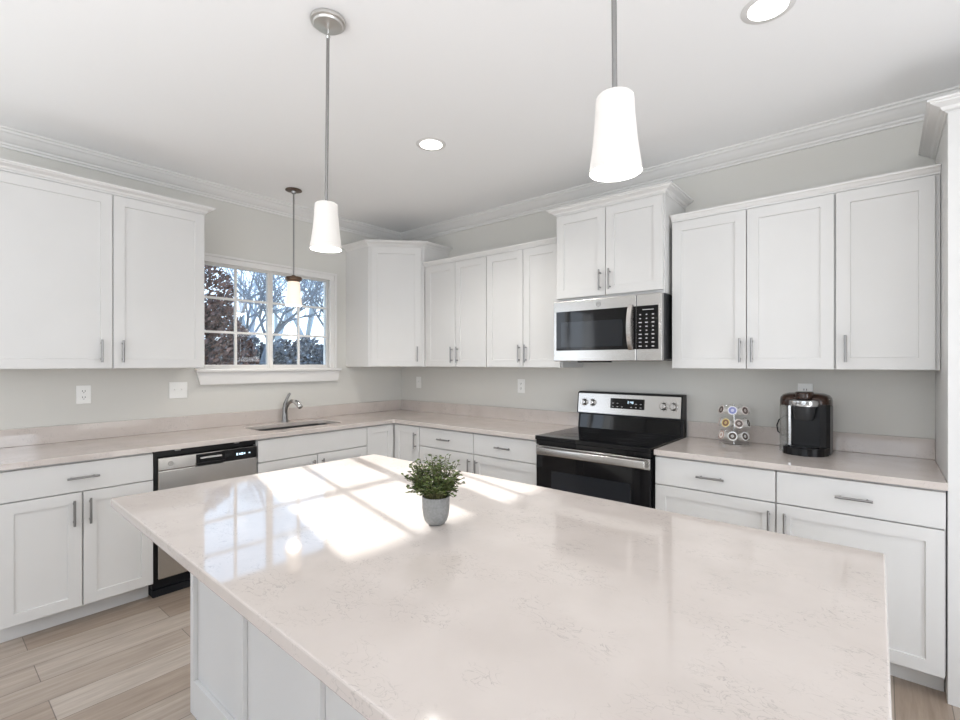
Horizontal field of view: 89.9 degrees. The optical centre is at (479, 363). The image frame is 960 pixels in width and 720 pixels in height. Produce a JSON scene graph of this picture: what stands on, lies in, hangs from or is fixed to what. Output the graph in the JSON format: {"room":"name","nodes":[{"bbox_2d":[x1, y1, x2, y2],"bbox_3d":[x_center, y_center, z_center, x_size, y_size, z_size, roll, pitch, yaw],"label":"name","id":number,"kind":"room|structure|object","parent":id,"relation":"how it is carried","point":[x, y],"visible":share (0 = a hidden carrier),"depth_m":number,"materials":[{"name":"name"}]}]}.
{"room":"kitchen","nodes":[
{"label":"kitchen","id":0,"kind":"room"},
{"bbox_2d":[0,147,401,429],"bbox_3d":[-3.114,0.028,2.520,0.160,2.755,7.300,0,0,40],"label":"wall","id":1,"kind":"structure","parent":0,"point":[29,398],"depth_m":3.64,"materials":[{"name":"grey paint"}]},
{"bbox_2d":[76,385,90,403],"bbox_3d":[-2.536,0.202,3.076,0.009,0.117,0.074,0,0,40],"label":"outlet","id":2,"kind":"object","parent":1,"relation":"attached to","point":[83,392],"visible":1,"depth_m":3.07,"materials":[{"name":"white plastic"}]},
{"bbox_2d":[81,389,86,393],"bbox_3d":[-2.534,0.182,3.074,0.002,0.028,0.032,0,0,40],"label":"receptacle","id":3,"kind":"object","parent":2,"relation":"attached to","point":[83,391],"depth_m":3.07,"materials":[{"name":"grey plastic"}]},
{"bbox_2d":[0,158,215,368],"bbox_3d":[-2.348,-0.522,3.017,0.368,1.112,1.156,0,0,40],"label":"upper cabinet","id":4,"kind":"object","parent":1,"relation":"attached to","point":[95,274],"visible":1,"depth_m":2.85,"materials":[{"name":"white paint"}]},
{"bbox_2d":[169,382,186,398],"bbox_3d":[-2.186,0.197,3.486,0.018,0.117,0.118,0,0,40],"label":"light switch","id":5,"kind":"object","parent":1,"relation":"attached to","point":[176,389],"visible":1,"depth_m":3.48,"materials":[{"name":"white plastic"}]},
{"bbox_2d":[0,400,400,447],"bbox_3d":[-1.838,0.439,3.896,0.019,0.104,3.108,0,0,40],"label":"backsplash","id":6,"kind":"structure","parent":1,"relation":"attached to","point":[87,431],"depth_m":3.43,"materials":[{"name":"stone"}]},
{"bbox_2d":[194,253,341,384],"bbox_3d":[-1.760,-0.333,4.074,0.195,0.992,1.240,0,0,40],"label":"window","id":7,"kind":"structure","parent":1,"relation":"in","point":[268,373],"depth_m":4.06,"materials":[{"name":"white paint"}]},
{"bbox_2d":[0,0,959,232],"bbox_3d":[-0.219,-1.399,0.089,7.800,0.100,7.300,0,0,40],"label":"ceiling","id":8,"kind":"structure","parent":0,"point":[231,93],"depth_m":2.27,"materials":[{"name":"white paint"}]},
{"bbox_2d":[285,187,301,306],"bbox_3d":[-1.452,-0.898,3.746,0.128,0.902,0.128,0,0,40],"label":"mini pendant","id":9,"kind":"object","parent":8,"relation":"hanging from","point":[293,295],"visible":1,"depth_m":3.71,"materials":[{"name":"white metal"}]},
{"bbox_2d":[310,8,345,252],"bbox_3d":[-0.602,-0.898,1.891,0.136,0.901,0.136,1,0,40],"label":"pendant light","id":10,"kind":"object","parent":8,"relation":"hanging from","point":[325,237],"visible":1,"depth_m":1.86,"materials":[{"name":"white glass"}]},
{"bbox_2d":[416,137,445,150],"bbox_3d":[-0.302,-1.347,2.965,0.184,0.003,0.184,0,0,40],"label":"recessed light","id":11,"kind":"object","parent":8,"relation":"in","point":[428,144],"visible":1,"depth_m":2.96,"materials":[{"name":"white paint"}]},
{"bbox_2d":[589,0,642,181],"bbox_3d":[0.314,-0.898,1.129,0.136,0.901,0.136,-1,0,40],"label":"pendant light","id":12,"kind":"object","parent":8,"relation":"hanging from","point":[616,156],"visible":1,"depth_m":1.09,"materials":[{"name":"white glass"}]},
{"bbox_2d":[740,0,795,24],"bbox_3d":[1.092,-1.347,1.823,0.184,0.003,0.184,0,0,40],"label":"recessed light","id":13,"kind":"object","parent":8,"relation":"in","point":[758,11],"visible":1,"depth_m":1.83,"materials":[{"name":"white paint"}]},
{"bbox_2d":[0,587,959,719],"bbox_3d":[-0.219,1.456,0.089,7.800,0.100,7.300,0,0,40],"label":"floor","id":14,"kind":"structure","parent":0,"point":[130,660],"depth_m":2.17,"materials":[{"name":"brown wood"}]},
{"bbox_2d":[0,452,152,642],"bbox_3d":[-2.361,0.965,2.774,0.658,0.882,0.655,0,0,40],"label":"base cabinet","id":15,"kind":"object","parent":14,"relation":"on","point":[66,555],"visible":0.96,"depth_m":2.54,"materials":[{"name":"white paint"}]},
{"bbox_2d":[148,440,256,597],"bbox_3d":[-1.948,0.965,3.256,0.620,0.882,0.607,0,0,40],"label":"dishwasher","id":16,"kind":"object","parent":14,"relation":"on","point":[202,464],"visible":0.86,"depth_m":2.98,"materials":[{"name":"silver metal"}]},
{"bbox_2d":[253,426,366,473],"bbox_3d":[-1.461,0.965,3.847,0.658,0.882,0.914,0,0,40],"label":"base cabinet","id":17,"kind":"object","parent":14,"relation":"on","point":[292,451],"visible":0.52,"depth_m":3.60,"materials":[{"name":"white paint"}]},
{"bbox_2d":[365,423,420,462],"bbox_3d":[-0.763,0.965,4.452,0.948,0.882,0.910,0,0,40],"label":"base cabinet","id":18,"kind":"object","parent":14,"relation":"on","point":[393,440],"visible":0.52,"depth_m":4.12,"materials":[{"name":"white paint"}]},
{"bbox_2d":[0,400,578,470],"bbox_3d":[-1.025,0.455,3.226,2.125,0.136,3.127,0,0,40],"label":"countertop","id":19,"kind":"structure","parent":18,"relation":"on","point":[47,445],"depth_m":3.50,"materials":[{"name":"stone"}]},
{"bbox_2d":[257,423,325,430],"bbox_3d":[-1.475,0.615,3.831,0.359,0.182,0.709,0,0,40],"label":"sink","id":20,"kind":"object","parent":19,"relation":"in","point":[297,426],"visible":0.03,"depth_m":3.98,"materials":[{"name":"silver metal"}]},
{"bbox_2d":[281,393,302,421],"bbox_3d":[-1.545,0.369,3.968,0.253,0.244,0.069,0,0,31],"label":"faucet","id":21,"kind":"object","parent":19,"relation":"on","point":[286,403],"visible":1,"depth_m":3.99,"materials":[{"name":"silver metal"}]},
{"bbox_2d":[420,426,474,472],"bbox_3d":[-0.089,0.965,4.051,0.596,0.882,0.658,0,0,40],"label":"base cabinet","id":22,"kind":"object","parent":14,"relation":"on","point":[434,441],"visible":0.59,"depth_m":3.80,"materials":[{"name":"white paint"}]},
{"bbox_2d":[110,454,891,719],"bbox_3d":[-0.161,0.949,1.472,2.166,0.914,1.217,0,0,40],"label":"kitchen island","id":23,"kind":"object","parent":14,"relation":"on","point":[321,591],"visible":0.91,"depth_m":1.05,"materials":[{"name":"stone"}]},
{"bbox_2d":[401,454,464,525],"bbox_3d":[-0.141,0.385,1.462,0.192,0.212,0.189,0,0,18],"label":"potted plant","id":24,"kind":"object","parent":23,"relation":"on","point":[436,494],"visible":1,"depth_m":1.44,"materials":[{"name":"green plant"}]},
{"bbox_2d":[474,433,536,485],"bbox_3d":[0.360,0.965,3.674,0.574,0.882,0.658,0,0,40],"label":"base cabinet","id":25,"kind":"object","parent":14,"relation":"on","point":[501,457],"visible":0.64,"depth_m":3.44,"materials":[{"name":"white paint"}]},
{"bbox_2d":[535,391,686,508],"bbox_3d":[0.870,0.810,3.216,0.782,1.192,0.698,0,0,40],"label":"range","id":26,"kind":"object","parent":14,"relation":"on","point":[609,455],"visible":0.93,"depth_m":3.13,"materials":[{"name":"black metal"}]},
{"bbox_2d":[535,427,682,452],"bbox_3d":[0.856,0.498,3.200,0.782,0.028,0.583,0,0,40],"label":"cooktop","id":27,"kind":"object","parent":26,"relation":"in","point":[609,439],"depth_m":3.13,"materials":[{"name":"black glass"}]},
{"bbox_2d":[655,455,776,532],"bbox_3d":[1.418,0.965,2.785,0.596,0.882,0.658,0,0,40],"label":"base cabinet","id":28,"kind":"object","parent":14,"relation":"on","point":[746,496],"visible":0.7,"depth_m":2.54,"materials":[{"name":"white paint"}]},
{"bbox_2d":[777,470,945,691],"bbox_3d":[1.879,0.965,2.398,0.604,0.882,0.658,0,0,40],"label":"base cabinet","id":29,"kind":"object","parent":14,"relation":"on","point":[906,524],"visible":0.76,"depth_m":2.08,"materials":[{"name":"white paint"}]},
{"bbox_2d":[654,421,947,490],"bbox_3d":[1.656,0.455,2.596,1.204,0.136,0.644,0,0,40],"label":"countertop","id":30,"kind":"structure","parent":29,"relation":"on","point":[896,460],"depth_m":2.51,"materials":[{"name":"stone"}]},
{"bbox_2d":[718,404,749,446],"bbox_3d":[1.535,0.369,2.906,0.172,0.245,0.172,0,0,40],"label":"pod carousel","id":31,"kind":"object","parent":30,"relation":"on","point":[727,443],"visible":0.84,"depth_m":2.90,"materials":[{"name":"silver metal"}]},
{"bbox_2d":[719,431,727,438],"bbox_3d":[1.474,0.434,2.900,0.054,0.054,0.052,0,0,-5],"label":"pod","id":32,"kind":"object","parent":31,"relation":"on","point":[721,433],"visible":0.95,"depth_m":2.89,"materials":[{"name":"white"}]},
{"bbox_2d":[719,405,728,413],"bbox_3d":[1.474,0.282,2.900,0.054,0.054,0.052,0,0,-5],"label":"pod","id":33,"kind":"object","parent":31,"relation":"on","point":[721,408],"visible":0.89,"depth_m":2.89,"materials":[{"name":"white"}]},
{"bbox_2d":[722,419,732,426],"bbox_3d":[1.482,0.358,2.876,0.054,0.054,0.052,0,0,-29],"label":"pod","id":34,"kind":"object","parent":31,"relation":"on","point":[725,422],"visible":1,"depth_m":2.86,"materials":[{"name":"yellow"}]},
{"bbox_2d":[722,419,728,425],"bbox_3d":[1.464,0.356,2.866,0.011,0.040,0.041,0,0,-27],"label":"print","id":35,"kind":"object","parent":34,"relation":"attached to","point":[725,422],"depth_m":2.87,"materials":[{"name":"brown metal"}]},
{"bbox_2d":[728,406,736,414],"bbox_3d":[1.504,0.282,2.854,0.052,0.054,0.054,0,0,40],"label":"pod","id":36,"kind":"object","parent":31,"relation":"on","point":[732,410],"visible":0.98,"depth_m":2.84,"materials":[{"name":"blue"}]},
{"bbox_2d":[729,407,735,413],"bbox_3d":[1.491,0.280,2.838,0.041,0.040,0.012,0,0,40],"label":"print","id":37,"kind":"object","parent":36,"relation":"attached to","point":[732,410],"depth_m":2.84,"materials":[{"name":"blue paper"}]},
{"bbox_2d":[728,432,736,440],"bbox_3d":[1.504,0.434,2.854,0.052,0.054,0.054,0,0,40],"label":"pod","id":38,"kind":"object","parent":31,"relation":"on","point":[732,436],"visible":1,"depth_m":2.84,"materials":[{"name":"white plastic"}]},
{"bbox_2d":[729,433,735,439],"bbox_3d":[1.491,0.432,2.838,0.041,0.040,0.012,0,0,40],"label":"print","id":39,"kind":"object","parent":38,"relation":"attached to","point":[732,436],"depth_m":2.84},
{"bbox_2d":[733,419,743,427],"bbox_3d":[1.526,0.358,2.846,0.052,0.054,0.054,0,0,9],"label":"pod","id":40,"kind":"object","parent":31,"relation":"on","point":[738,423],"visible":0.98,"depth_m":2.83,"materials":[{"name":"white"}]},
{"bbox_2d":[735,420,742,426],"bbox_3d":[1.522,0.356,2.826,0.041,0.040,0.011,0,0,12],"label":"print","id":41,"kind":"object","parent":40,"relation":"attached to","point":[738,423],"depth_m":2.83,"materials":[{"name":"brown paper"}]},
{"bbox_2d":[737,406,748,414],"bbox_3d":[1.554,0.282,2.848,0.052,0.054,0.054,0,0,-18],"label":"pod","id":42,"kind":"object","parent":31,"relation":"on","point":[743,409],"visible":0.94,"depth_m":2.83,"materials":[{"name":"white"}]},
{"bbox_2d":[737,432,748,440],"bbox_3d":[1.554,0.434,2.848,0.052,0.054,0.054,0,0,-18],"label":"pod","id":43,"kind":"object","parent":31,"relation":"on","point":[744,435],"visible":0.98,"depth_m":2.83,"materials":[{"name":"white"}]},
{"bbox_2d":[743,419,749,426],"bbox_3d":[1.575,0.358,2.859,0.055,0.054,0.051,0,0,40],"label":"pod","id":44,"kind":"object","parent":31,"relation":"on","point":[746,421],"visible":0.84,"depth_m":2.84,"materials":[{"name":"white"}]},
{"bbox_2d":[776,391,832,456],"bbox_3d":[1.784,0.322,2.663,0.276,0.338,0.329,0,0,40],"label":"coffee maker","id":45,"kind":"object","parent":30,"relation":"on","point":[810,414],"visible":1,"depth_m":2.56,"materials":[{"name":"black plastic"}]},
{"bbox_2d":[788,444,819,448],"bbox_3d":[1.737,0.448,2.579,0.138,0.006,0.092,0,0,40],"label":"drip tray","id":46,"kind":"object","parent":45,"relation":"on","point":[790,446],"depth_m":2.57,"materials":[{"name":"black plastic"}]},
{"bbox_2d":[918,92,959,707],"bbox_3d":[2.431,0.159,1.933,0.961,2.493,0.663,0,0,40],"label":"tall cabinet","id":47,"kind":"object","parent":14,"relation":"on","point":[940,136],"visible":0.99,"depth_m":1.98,"materials":[{"name":"white paint"}]},
{"bbox_2d":[402,121,934,438],"bbox_3d":[2.128,0.028,2.728,7.600,2.755,0.160,0,0,40],"label":"wall","id":48,"kind":"structure","parent":0,"point":[877,402],"depth_m":3.03,"materials":[{"name":"grey paint"}]},
{"bbox_2d":[341,239,452,366],"bbox_3d":[-0.788,-0.537,4.583,0.743,1.142,0.743,0,0,40],"label":"upper cabinet","id":49,"kind":"object","parent":48,"relation":"attached to","point":[385,279],"visible":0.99,"depth_m":4.39,"materials":[{"name":"white paint"}]},
{"bbox_2d":[416,377,420,387],"bbox_3d":[-0.632,0.198,4.929,0.074,0.117,0.018,0,0,40],"label":"light switch","id":50,"kind":"object","parent":48,"relation":"attached to","point":[418,379],"visible":1,"depth_m":4.93,"materials":[{"name":"white plastic"}]},
{"bbox_2d":[423,251,486,366],"bbox_3d":[-0.139,-0.443,4.284,0.744,0.954,0.366,0,0,40],"label":"upper cabinet","id":51,"kind":"object","parent":48,"relation":"attached to","point":[456,286],"visible":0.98,"depth_m":4.14,"materials":[{"name":"white paint"}]},
{"bbox_2d":[0,85,959,240],"bbox_3d":[-0.219,-1.301,0.089,7.400,0.096,6.900,0,0,40],"label":"trim","id":52,"kind":"structure","parent":48,"relation":"attached to","point":[911,110],"depth_m":3.20,"materials":[{"name":"white paint"}]},
{"bbox_2d":[401,400,578,425],"bbox_3d":[-0.026,0.439,4.416,2.125,0.104,0.019,0,0,40],"label":"backsplash","id":53,"kind":"structure","parent":48,"relation":"attached to","point":[520,414],"depth_m":4.26,"materials":[{"name":"stone"}]},
{"bbox_2d":[518,379,524,392],"bbox_3d":[0.352,0.197,4.109,0.074,0.117,0.009,0,0,40],"label":"outlet","id":54,"kind":"object","parent":48,"relation":"attached to","point":[521,382],"visible":1,"depth_m":4.11,"materials":[{"name":"white plastic"}]},
{"bbox_2d":[485,237,582,367],"bbox_3d":[0.414,-0.443,3.820,0.700,0.954,0.366,0,0,40],"label":"upper cabinet","id":55,"kind":"object","parent":48,"relation":"attached to","point":[521,278],"visible":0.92,"depth_m":3.69,"materials":[{"name":"white paint"}]},
{"bbox_2d":[546,181,693,301],"bbox_3d":[0.950,-0.760,3.319,0.872,0.656,0.445,0,0,40],"label":"upper cabinet","id":56,"kind":"object","parent":48,"relation":"attached to","point":[620,244],"visible":0.98,"depth_m":3.13,"materials":[{"name":"white paint"}]},
{"bbox_2d":[554,292,671,361],"bbox_3d":[0.938,-0.217,3.305,0.759,0.426,0.480,0,0,40],"label":"microwave","id":57,"kind":"object","parent":56,"relation":"attached to","point":[638,327],"visible":1,"depth_m":3.10,"materials":[{"name":"grey metal"}]},
{"bbox_2d":[670,184,834,369],"bbox_3d":[1.593,-0.440,2.830,0.820,0.946,0.366,0,0,40],"label":"upper cabinet","id":58,"kind":"object","parent":48,"relation":"attached to","point":[753,281],"visible":0.98,"depth_m":2.68,"materials":[{"name":"white paint"}]},
{"bbox_2d":[798,383,812,391],"bbox_3d":[1.901,0.178,2.808,0.074,0.117,0.009,0,0,40],"label":"outlet","id":59,"kind":"object","parent":48,"relation":"attached to","point":[801,386],"visible":0.34,"depth_m":2.81,"materials":[{"name":"white plastic"}]},
{"bbox_2d":[688,421,934,459],"bbox_3d":[1.857,0.439,2.835,1.204,0.104,0.019,0,0,40],"label":"backsplash","id":60,"kind":"structure","parent":48,"relation":"attached to","point":[913,447],"depth_m":2.66,"materials":[{"name":"stone"}]},
{"bbox_2d":[835,163,940,369],"bbox_3d":[2.057,-0.440,2.441,0.391,0.946,0.366,0,0,40],"label":"upper cabinet","id":61,"kind":"object","parent":48,"relation":"attached to","point":[887,226],"visible":1,"depth_m":2.32,"materials":[{"name":"white paint"}]},
{"label":"outside","id":62,"kind":"structure","parent":0,"visible":0},
{"bbox_3d":[-14.353,2.056,36.051,59.500,0.100,90.000,0,0,40],"label":"ground","id":63,"kind":"structure","parent":62,"visible":0},
{"bbox_2d":[204,265,259,364],"bbox_3d":[-6.080,-0.121,10.099,1.892,4.265,2.572,0,0,40],"label":"tree","id":64,"kind":"object","parent":63,"relation":"on","point":[216,308],"visible":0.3,"depth_m":10.16,"materials":[{"name":"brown plant"}]},
{"bbox_2d":[204,271,286,364],"bbox_3d":[-8.708,-1.220,17.345,4.258,6.479,5.386,0,0,-8],"label":"bare tree","id":65,"kind":"object","parent":63,"relation":"on","point":[248,326],"visible":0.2,"depth_m":16.66,"materials":[{"name":"grey plant"}]},
{"bbox_2d":[221,267,285,340],"bbox_3d":[-10.372,-1.723,22.054,3.708,7.480,3.574,0,0,40],"label":"bare tree","id":66,"kind":"object","parent":63,"relation":"on","point":[241,305],"visible":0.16,"depth_m":21.79,"materials":[{"name":"grey plant"}]},
{"bbox_2d":[204,335,322,364],"bbox_3d":[-8.810,0.511,19.234,2.400,3.584,8.459,0,0,40],"label":"hedge","id":67,"kind":"object","parent":63,"relation":"on","point":[308,348],"visible":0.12,"depth_m":19.90,"materials":[{"name":"grey plant"}]},
{"bbox_2d":[230,273,322,364],"bbox_3d":[-5.784,-0.465,13.991,3.104,4.971,2.531,0,0,-12],"label":"bare tree","id":68,"kind":"object","parent":63,"relation":"on","point":[281,324],"visible":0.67,"depth_m":14.20,"materials":[{"name":"grey plant"}]},
{"bbox_2d":[232,273,322,339],"bbox_3d":[-11.046,-2.680,29.627,8.378,9.415,5.787,0,0,16],"label":"bare tree","id":69,"kind":"object","parent":63,"relation":"on","point":[310,322],"visible":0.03,"depth_m":28.83,"materials":[{"name":"grey plant"}]},
{"bbox_2d":[255,272,314,341],"bbox_3d":[-14.089,-3.662,34.655,8.136,11.347,5.739,0,0,22],"label":"bare tree","id":70,"kind":"object","parent":63,"relation":"on","point":[283,283],"visible":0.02,"depth_m":35.56,"materials":[{"name":"grey plant"}]},
{"bbox_2d":[300,279,322,325],"bbox_3d":[-4.860,-0.794,18.633,3.152,5.606,4.593,0,0,40],"label":"bare tree","id":71,"kind":"object","parent":63,"relation":"on","point":[321,302],"visible":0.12,"depth_m":17.73,"materials":[{"name":"grey plant"}]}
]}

